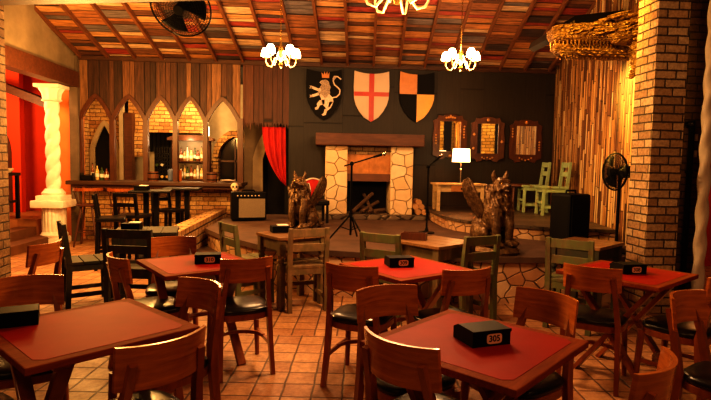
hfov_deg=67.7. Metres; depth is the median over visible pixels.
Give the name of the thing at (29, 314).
napkin holder
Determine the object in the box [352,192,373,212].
log
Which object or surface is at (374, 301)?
dining chair
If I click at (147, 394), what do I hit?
seat cushion
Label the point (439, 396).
seat cushion
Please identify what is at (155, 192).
table
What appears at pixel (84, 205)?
bar stool
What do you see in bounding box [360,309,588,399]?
dining table
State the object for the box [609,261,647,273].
napkin holder
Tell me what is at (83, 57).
trim
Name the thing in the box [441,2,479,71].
chandelier
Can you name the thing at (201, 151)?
bottle
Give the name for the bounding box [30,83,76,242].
twisted column
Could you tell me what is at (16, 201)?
table
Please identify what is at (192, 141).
bar shelf
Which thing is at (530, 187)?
chair
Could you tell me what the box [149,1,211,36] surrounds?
ceiling fan
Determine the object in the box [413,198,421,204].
log
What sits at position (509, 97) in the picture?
wall
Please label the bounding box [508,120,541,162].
wall mirror
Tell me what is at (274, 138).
curtain
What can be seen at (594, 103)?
wall
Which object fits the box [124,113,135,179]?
door
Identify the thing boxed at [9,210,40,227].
floor
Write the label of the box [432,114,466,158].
wall mirror
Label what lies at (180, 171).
cutting board
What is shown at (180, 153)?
bottle
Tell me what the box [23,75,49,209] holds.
wall
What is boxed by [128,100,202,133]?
brick wall
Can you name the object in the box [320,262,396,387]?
dining chair
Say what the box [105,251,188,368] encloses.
dining chair
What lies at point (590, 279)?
dining chair
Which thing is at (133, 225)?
napkin holder
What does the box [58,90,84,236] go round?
wall
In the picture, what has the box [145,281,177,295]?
seat cushion
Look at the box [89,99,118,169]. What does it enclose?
wall
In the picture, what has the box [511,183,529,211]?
table
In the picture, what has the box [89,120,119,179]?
trim
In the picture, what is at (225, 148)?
window
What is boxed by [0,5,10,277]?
wall
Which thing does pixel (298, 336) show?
floor
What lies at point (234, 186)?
skull
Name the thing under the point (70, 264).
chair
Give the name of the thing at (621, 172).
pedestal fan
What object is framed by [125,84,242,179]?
wall
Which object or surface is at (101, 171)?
bottle
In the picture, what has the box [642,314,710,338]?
seat cushion
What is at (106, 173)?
bottle
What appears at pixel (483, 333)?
napkin holder
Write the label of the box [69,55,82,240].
wall pier
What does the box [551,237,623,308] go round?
table
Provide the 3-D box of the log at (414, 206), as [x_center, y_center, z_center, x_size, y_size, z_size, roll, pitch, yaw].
[1.016,0.108,9.197,0.100,0.095,0.350,1,4,-4]
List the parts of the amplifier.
control panel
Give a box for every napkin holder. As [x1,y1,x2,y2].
[0,303,39,328]
[121,221,142,229]
[133,185,149,190]
[194,252,220,263]
[270,224,289,232]
[384,255,414,266]
[453,320,511,347]
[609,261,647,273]
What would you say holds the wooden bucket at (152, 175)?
on the countertop
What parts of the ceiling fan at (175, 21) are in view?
blade, blade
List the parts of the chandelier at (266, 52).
lamp shade, lamp shade, stem, chain, lamp shade, lamp shade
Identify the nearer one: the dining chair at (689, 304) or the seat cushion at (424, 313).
the dining chair at (689, 304)
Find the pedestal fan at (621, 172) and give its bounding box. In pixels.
[602,152,629,254]
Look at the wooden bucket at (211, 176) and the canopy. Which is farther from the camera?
the wooden bucket at (211, 176)
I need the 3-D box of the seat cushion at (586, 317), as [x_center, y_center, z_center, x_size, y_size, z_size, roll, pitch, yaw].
[1.641,0.783,3.631,0.396,0.051,0.388,4,5,33]
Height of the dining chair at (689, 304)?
0.818 m
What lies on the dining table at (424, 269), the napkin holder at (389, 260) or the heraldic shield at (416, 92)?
the napkin holder at (389, 260)
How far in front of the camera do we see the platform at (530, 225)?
7.52 m
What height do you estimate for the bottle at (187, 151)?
0.300 m
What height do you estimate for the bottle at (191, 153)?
0.240 m
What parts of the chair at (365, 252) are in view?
post, seat frame, post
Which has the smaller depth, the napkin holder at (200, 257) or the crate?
the napkin holder at (200, 257)
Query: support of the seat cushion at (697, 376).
on the dining chair at (689, 304)
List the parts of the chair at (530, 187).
leg, leg, seat frame, seat, post, post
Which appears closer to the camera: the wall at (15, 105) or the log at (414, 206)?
the log at (414, 206)
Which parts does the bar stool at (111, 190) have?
rail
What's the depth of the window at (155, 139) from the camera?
11.51 m
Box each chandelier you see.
[261,0,300,68]
[365,0,429,13]
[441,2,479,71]
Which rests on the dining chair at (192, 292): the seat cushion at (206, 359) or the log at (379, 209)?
the seat cushion at (206, 359)
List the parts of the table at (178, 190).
leg, leg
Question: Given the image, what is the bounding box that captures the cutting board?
[179,170,181,180]
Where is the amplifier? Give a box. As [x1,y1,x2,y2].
[230,190,265,219]
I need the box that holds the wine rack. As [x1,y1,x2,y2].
[154,147,171,179]
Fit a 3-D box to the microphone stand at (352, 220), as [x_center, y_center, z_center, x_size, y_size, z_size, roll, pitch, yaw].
[0.024,-0.050,6.471,0.528,1.088,0.472,-3,5,-42]
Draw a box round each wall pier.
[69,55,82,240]
[674,0,709,290]
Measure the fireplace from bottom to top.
1.440 m
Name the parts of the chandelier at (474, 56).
lamp shade, lamp shade, arm, stem, chain, lamp shade, lamp shade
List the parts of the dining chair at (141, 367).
leg, leg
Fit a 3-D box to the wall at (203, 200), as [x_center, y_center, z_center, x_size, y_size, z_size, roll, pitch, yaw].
[-3.436,0.244,9.619,2.790,0.950,0.140,1,4,-4]
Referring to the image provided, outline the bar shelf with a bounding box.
[167,135,214,180]
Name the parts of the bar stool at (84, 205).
leg, leg, rail, seat, leg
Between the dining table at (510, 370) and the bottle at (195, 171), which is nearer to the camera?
the dining table at (510, 370)
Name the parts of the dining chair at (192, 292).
leg, seat frame, leg, backrest, leg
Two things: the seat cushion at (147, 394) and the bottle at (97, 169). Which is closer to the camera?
the seat cushion at (147, 394)
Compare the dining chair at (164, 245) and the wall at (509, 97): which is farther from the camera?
the wall at (509, 97)
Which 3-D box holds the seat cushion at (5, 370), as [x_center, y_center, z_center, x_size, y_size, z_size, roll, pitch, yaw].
[-1.647,0.793,2.639,0.396,0.051,0.388,-1,5,-29]
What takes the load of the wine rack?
on the floor at (298, 336)
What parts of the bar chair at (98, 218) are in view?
post, post, seat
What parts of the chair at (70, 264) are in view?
post, post, seat, seat frame, leg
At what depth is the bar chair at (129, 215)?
7.27 m
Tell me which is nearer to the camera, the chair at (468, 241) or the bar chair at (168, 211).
the chair at (468, 241)
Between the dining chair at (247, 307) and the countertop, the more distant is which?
the countertop
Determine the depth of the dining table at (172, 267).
3.76 m
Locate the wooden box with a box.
[401,231,426,240]
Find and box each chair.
[0,274,68,399]
[0,392,13,399]
[25,239,63,313]
[57,220,112,309]
[92,193,125,270]
[101,228,171,302]
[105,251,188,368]
[108,277,223,399]
[111,325,205,399]
[112,193,151,259]
[145,236,197,324]
[150,193,184,226]
[206,256,274,382]
[218,221,275,301]
[284,227,329,313]
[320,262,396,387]
[354,284,460,399]
[360,231,401,325]
[362,326,458,399]
[413,266,490,320]
[441,234,500,319]
[460,286,578,399]
[517,162,551,212]
[534,162,571,215]
[542,237,601,335]
[556,262,627,396]
[628,346,677,399]
[633,277,710,396]
[665,289,710,399]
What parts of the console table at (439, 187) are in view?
leg, leg, drawer, leg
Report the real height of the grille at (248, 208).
0.300 m
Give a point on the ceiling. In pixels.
(502, 32)
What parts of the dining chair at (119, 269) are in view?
leg, backrest, leg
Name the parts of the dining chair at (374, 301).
leg, backrest, seat frame, leg, leg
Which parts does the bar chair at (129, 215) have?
post, rail, rail, seat, post, leg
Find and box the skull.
[231,183,238,191]
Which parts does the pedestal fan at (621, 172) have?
blade, blade, motor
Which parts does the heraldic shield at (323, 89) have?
crown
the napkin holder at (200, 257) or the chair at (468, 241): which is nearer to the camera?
the napkin holder at (200, 257)
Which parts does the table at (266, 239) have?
leg, leg, leg, leg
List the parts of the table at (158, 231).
leg, leg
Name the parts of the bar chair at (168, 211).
post, rail, leg, seat, post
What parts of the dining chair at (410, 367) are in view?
leg, leg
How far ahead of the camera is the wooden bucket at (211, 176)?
9.37 m
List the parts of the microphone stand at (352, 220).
leg, leg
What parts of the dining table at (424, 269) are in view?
cross rail, leg, leg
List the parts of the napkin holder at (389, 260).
number plate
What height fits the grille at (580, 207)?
0.520 m
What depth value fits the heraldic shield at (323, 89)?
9.41 m
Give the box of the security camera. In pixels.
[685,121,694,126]
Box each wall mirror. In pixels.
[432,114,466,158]
[470,117,504,161]
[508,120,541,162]
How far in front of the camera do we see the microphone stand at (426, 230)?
7.30 m
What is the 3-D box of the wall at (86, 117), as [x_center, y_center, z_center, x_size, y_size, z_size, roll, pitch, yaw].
[-5.562,-0.994,10.650,0.080,3.200,1.900,1,4,-4]
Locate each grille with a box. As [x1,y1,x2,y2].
[239,199,264,217]
[571,198,590,237]
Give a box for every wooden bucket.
[148,171,158,180]
[207,172,216,181]
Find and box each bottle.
[95,165,98,179]
[100,167,103,179]
[104,168,108,179]
[179,147,182,160]
[186,146,188,160]
[186,167,188,178]
[189,149,192,160]
[190,166,192,178]
[193,148,195,160]
[193,168,196,178]
[196,150,199,160]
[200,146,202,160]
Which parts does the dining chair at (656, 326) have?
leg, leg, seat frame, leg, backrest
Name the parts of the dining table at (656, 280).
leg, leg, cross rail, leg, leg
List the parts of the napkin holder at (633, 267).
number plate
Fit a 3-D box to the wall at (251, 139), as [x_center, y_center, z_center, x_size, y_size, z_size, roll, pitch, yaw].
[-1.746,-0.852,10.320,0.830,3.100,0.060,1,4,-4]
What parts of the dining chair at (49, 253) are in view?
leg, backrest, leg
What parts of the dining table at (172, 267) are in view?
leg, cross rail, leg, leg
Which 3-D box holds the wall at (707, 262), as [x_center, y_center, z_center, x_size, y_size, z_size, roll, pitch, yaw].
[5.624,-0.802,7.917,3.700,3.600,0.100,1,4,-4]
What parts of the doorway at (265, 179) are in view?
panel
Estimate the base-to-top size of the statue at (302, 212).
0.834 m
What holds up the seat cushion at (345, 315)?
on the dining chair at (339, 277)
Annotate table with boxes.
[0,298,199,399]
[8,172,20,218]
[111,226,178,293]
[128,189,172,258]
[136,252,245,365]
[161,187,201,224]
[256,231,323,310]
[339,255,473,333]
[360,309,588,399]
[401,235,475,313]
[430,182,485,210]
[511,183,529,211]
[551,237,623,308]
[556,260,698,378]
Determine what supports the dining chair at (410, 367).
on the floor at (298, 336)
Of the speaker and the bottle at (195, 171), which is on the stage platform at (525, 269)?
the speaker
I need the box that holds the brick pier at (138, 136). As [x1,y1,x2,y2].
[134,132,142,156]
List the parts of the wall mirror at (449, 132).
moulding, glass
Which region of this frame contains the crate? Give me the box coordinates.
[80,173,94,180]
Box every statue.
[285,171,326,228]
[462,170,519,255]
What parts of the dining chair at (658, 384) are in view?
leg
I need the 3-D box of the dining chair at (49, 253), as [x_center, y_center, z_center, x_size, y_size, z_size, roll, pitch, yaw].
[-2.505,0.721,4.025,0.487,0.818,0.396,1,4,6]
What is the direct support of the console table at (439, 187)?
on the platform at (530, 225)
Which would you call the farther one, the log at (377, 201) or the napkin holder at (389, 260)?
the log at (377, 201)
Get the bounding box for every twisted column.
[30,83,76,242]
[691,0,710,288]
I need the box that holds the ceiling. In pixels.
[34,0,595,84]
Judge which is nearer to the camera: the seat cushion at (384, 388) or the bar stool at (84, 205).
the seat cushion at (384, 388)
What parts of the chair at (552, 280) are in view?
post, seat, seat frame, post, leg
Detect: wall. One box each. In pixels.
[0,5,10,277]
[4,5,75,69]
[5,69,25,211]
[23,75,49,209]
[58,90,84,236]
[79,60,555,210]
[84,109,89,174]
[85,187,244,239]
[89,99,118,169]
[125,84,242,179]
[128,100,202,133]
[158,208,226,280]
[244,123,264,189]
[284,125,288,213]
[550,0,638,245]
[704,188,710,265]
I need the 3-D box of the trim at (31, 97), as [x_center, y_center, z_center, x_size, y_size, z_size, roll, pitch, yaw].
[-6.146,-1.973,9.435,2.052,0.734,0.120,3,4,23]
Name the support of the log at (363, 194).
in the fireplace
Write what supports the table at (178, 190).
on the floor at (298, 336)
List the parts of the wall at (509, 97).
post, arch trim, post, arch trim, post, arch trim, post, arch trim, post, arch trim, post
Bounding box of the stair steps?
[10,227,48,256]
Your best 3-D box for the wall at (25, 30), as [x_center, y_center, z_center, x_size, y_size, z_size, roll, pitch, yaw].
[-4.699,-2.997,6.699,0.120,1.976,4.800,1,4,-4]
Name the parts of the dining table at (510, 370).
leg, leg, leg, leg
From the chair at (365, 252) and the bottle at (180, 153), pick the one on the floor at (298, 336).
the chair at (365, 252)
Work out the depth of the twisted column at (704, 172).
5.65 m
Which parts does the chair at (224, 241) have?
post, post, leg, seat, leg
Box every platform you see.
[205,214,625,303]
[424,206,614,240]
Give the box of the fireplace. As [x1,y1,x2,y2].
[316,133,425,219]
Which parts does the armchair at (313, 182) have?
backrest, seat, leg, leg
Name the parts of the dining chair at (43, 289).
seat frame, backrest, leg, leg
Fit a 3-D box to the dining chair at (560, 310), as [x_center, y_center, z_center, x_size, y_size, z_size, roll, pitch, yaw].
[0.808,0.881,2.588,0.487,0.818,0.396,-2,5,-35]
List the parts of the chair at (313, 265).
post, seat, seat frame, leg, post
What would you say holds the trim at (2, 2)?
attached to the wall at (5, 253)
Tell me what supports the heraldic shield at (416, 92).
attached to the wall at (509, 97)
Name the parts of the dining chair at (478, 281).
leg, backrest, leg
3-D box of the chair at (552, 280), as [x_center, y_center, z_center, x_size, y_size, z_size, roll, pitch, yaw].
[1.982,0.742,4.811,0.420,0.823,0.459,4,5,36]
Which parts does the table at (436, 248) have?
leg, leg, leg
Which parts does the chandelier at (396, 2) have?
arm, arm, arm, arm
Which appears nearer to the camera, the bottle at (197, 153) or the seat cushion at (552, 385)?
the seat cushion at (552, 385)
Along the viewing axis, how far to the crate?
9.14 m
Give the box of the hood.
[347,154,389,181]
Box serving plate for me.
[221,179,235,181]
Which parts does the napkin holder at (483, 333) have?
number plate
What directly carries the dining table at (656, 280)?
on the floor at (298, 336)
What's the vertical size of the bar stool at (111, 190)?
0.968 m
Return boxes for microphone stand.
[330,152,385,238]
[419,154,442,233]
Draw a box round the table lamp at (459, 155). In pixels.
[452,149,469,182]
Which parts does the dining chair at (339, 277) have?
leg, leg, backrest, seat frame, leg, leg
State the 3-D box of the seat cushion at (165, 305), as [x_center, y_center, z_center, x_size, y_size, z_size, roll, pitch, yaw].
[-1.402,0.726,3.660,0.388,0.051,0.396,-2,5,-41]
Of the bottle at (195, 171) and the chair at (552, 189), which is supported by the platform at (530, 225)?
the chair at (552, 189)
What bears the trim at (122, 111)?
attached to the wall at (97, 114)
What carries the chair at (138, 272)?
on the floor at (298, 336)
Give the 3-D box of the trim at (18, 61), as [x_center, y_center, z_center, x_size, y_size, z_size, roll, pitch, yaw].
[-4.707,-1.900,6.756,0.220,0.260,4.760,1,4,-4]
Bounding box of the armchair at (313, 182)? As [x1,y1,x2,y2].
[306,178,329,222]
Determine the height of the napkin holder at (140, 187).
0.076 m
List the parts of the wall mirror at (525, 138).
moulding, glass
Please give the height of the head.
0.780 m
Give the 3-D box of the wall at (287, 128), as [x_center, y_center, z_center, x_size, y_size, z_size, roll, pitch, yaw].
[-1.325,-0.925,10.756,0.070,3.200,2.280,1,4,-4]
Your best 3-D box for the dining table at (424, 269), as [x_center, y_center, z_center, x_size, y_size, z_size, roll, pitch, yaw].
[0.353,0.836,3.812,0.685,0.729,0.685,-2,5,-36]
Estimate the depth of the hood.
9.07 m
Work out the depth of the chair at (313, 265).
5.12 m
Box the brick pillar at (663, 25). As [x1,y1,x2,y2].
[624,0,690,312]
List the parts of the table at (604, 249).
leg, leg, leg, leg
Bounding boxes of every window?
[149,132,172,151]
[211,130,236,180]
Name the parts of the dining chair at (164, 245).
leg, backrest, leg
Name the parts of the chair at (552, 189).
leg, leg, seat frame, seat, post, post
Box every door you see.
[95,127,109,179]
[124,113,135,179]
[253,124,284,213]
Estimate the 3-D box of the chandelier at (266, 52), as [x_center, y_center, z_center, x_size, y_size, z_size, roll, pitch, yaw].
[-0.935,-2.446,6.803,0.495,1.464,0.511,-1,4,-24]
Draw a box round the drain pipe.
[679,121,695,289]
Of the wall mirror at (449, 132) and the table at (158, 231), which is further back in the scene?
the wall mirror at (449, 132)
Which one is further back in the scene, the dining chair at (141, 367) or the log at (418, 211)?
the log at (418, 211)
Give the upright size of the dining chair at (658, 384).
0.818 m
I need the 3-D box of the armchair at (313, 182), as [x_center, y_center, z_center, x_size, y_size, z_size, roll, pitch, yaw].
[-0.646,0.003,8.397,0.404,0.702,0.400,0,4,-15]
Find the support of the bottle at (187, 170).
on the bar shelf
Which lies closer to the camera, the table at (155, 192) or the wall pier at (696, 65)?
the wall pier at (696, 65)
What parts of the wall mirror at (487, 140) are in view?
moulding, glass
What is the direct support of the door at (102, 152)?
in the wall at (86, 117)
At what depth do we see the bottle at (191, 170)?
11.02 m
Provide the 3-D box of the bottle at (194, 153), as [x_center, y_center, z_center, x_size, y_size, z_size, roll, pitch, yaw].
[-3.345,-0.952,11.047,0.065,0.270,0.065,1,4,-4]
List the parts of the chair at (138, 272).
post, seat frame, seat, post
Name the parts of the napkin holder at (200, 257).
number plate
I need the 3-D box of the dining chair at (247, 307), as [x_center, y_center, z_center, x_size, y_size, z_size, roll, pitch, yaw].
[-0.799,0.775,3.689,0.396,0.818,0.487,-1,4,-26]
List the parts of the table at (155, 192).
leg, leg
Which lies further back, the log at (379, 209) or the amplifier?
the log at (379, 209)
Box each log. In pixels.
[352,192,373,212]
[359,200,379,212]
[360,205,377,213]
[362,193,373,212]
[367,208,385,213]
[412,203,418,209]
[412,209,420,214]
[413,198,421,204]
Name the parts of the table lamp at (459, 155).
lamp shade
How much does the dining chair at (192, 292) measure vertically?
0.818 m
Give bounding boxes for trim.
[0,0,214,4]
[5,45,78,87]
[6,83,43,106]
[78,55,556,73]
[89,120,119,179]
[119,104,124,179]
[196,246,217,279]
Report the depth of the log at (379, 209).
9.21 m
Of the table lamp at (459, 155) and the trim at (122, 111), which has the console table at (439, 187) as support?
the table lamp at (459, 155)
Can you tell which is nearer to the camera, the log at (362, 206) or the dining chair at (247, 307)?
the dining chair at (247, 307)
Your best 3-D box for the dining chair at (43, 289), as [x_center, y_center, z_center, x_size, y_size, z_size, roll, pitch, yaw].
[-1.668,0.830,2.680,0.396,0.818,0.487,-1,5,-29]
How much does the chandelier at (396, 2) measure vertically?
2.407 m
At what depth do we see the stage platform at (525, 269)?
6.05 m
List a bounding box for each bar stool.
[72,187,102,246]
[107,188,133,228]
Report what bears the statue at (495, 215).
on the stage platform at (525, 269)
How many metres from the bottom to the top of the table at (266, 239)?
0.720 m
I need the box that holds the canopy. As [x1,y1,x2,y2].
[529,10,625,51]
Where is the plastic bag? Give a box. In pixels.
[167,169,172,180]
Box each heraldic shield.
[306,69,341,119]
[354,71,388,121]
[399,71,434,122]
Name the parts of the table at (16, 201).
leg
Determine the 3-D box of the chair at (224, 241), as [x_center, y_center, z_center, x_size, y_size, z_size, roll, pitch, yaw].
[-1.124,0.639,5.488,0.459,0.823,0.420,-2,5,-37]
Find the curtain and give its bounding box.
[262,127,285,185]
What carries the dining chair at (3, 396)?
on the floor at (298, 336)
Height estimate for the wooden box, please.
0.065 m
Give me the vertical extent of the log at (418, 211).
0.095 m
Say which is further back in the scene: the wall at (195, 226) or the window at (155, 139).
the window at (155, 139)
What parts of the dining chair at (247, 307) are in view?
leg, leg, seat frame, backrest, leg, leg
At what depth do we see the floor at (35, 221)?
8.95 m
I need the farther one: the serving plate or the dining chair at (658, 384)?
the serving plate
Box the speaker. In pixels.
[550,190,590,238]
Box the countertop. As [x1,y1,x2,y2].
[65,179,247,189]
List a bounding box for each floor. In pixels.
[0,237,710,399]
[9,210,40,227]
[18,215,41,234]
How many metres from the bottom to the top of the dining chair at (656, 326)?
0.818 m
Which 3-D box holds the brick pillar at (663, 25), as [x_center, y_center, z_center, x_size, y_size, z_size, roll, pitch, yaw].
[3.053,-1.193,5.316,0.320,4.650,0.330,1,4,-4]
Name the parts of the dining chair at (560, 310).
leg, seat frame, leg, backrest, leg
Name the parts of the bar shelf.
cornice, panel, panel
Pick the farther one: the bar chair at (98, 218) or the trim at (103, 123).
the trim at (103, 123)
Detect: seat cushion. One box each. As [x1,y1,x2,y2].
[0,355,52,379]
[112,390,179,399]
[134,296,179,313]
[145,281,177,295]
[204,356,207,367]
[224,295,265,315]
[333,304,393,325]
[363,368,454,395]
[393,393,458,399]
[413,307,473,320]
[518,371,563,398]
[577,304,627,326]
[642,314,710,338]
[683,361,710,390]
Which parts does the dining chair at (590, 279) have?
leg, backrest, seat frame, leg, leg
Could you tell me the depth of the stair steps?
8.40 m
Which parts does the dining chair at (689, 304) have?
leg, backrest, seat frame, leg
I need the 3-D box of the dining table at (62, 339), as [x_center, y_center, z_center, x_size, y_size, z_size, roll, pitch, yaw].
[-1.172,0.912,2.336,0.685,0.729,0.685,5,5,42]
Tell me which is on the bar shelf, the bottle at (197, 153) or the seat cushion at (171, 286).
the bottle at (197, 153)
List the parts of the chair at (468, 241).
post, post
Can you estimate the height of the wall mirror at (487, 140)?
0.820 m
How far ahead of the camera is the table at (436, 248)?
4.92 m
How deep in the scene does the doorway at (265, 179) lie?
10.40 m
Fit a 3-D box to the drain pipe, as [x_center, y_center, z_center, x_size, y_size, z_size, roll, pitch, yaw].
[3.696,0.114,5.920,0.072,1.980,0.091,1,4,-4]
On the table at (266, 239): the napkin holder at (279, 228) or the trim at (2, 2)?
the napkin holder at (279, 228)
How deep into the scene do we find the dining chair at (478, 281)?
3.23 m
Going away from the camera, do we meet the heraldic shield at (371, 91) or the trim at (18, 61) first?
the trim at (18, 61)
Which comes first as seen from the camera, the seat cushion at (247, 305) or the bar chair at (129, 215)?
the seat cushion at (247, 305)

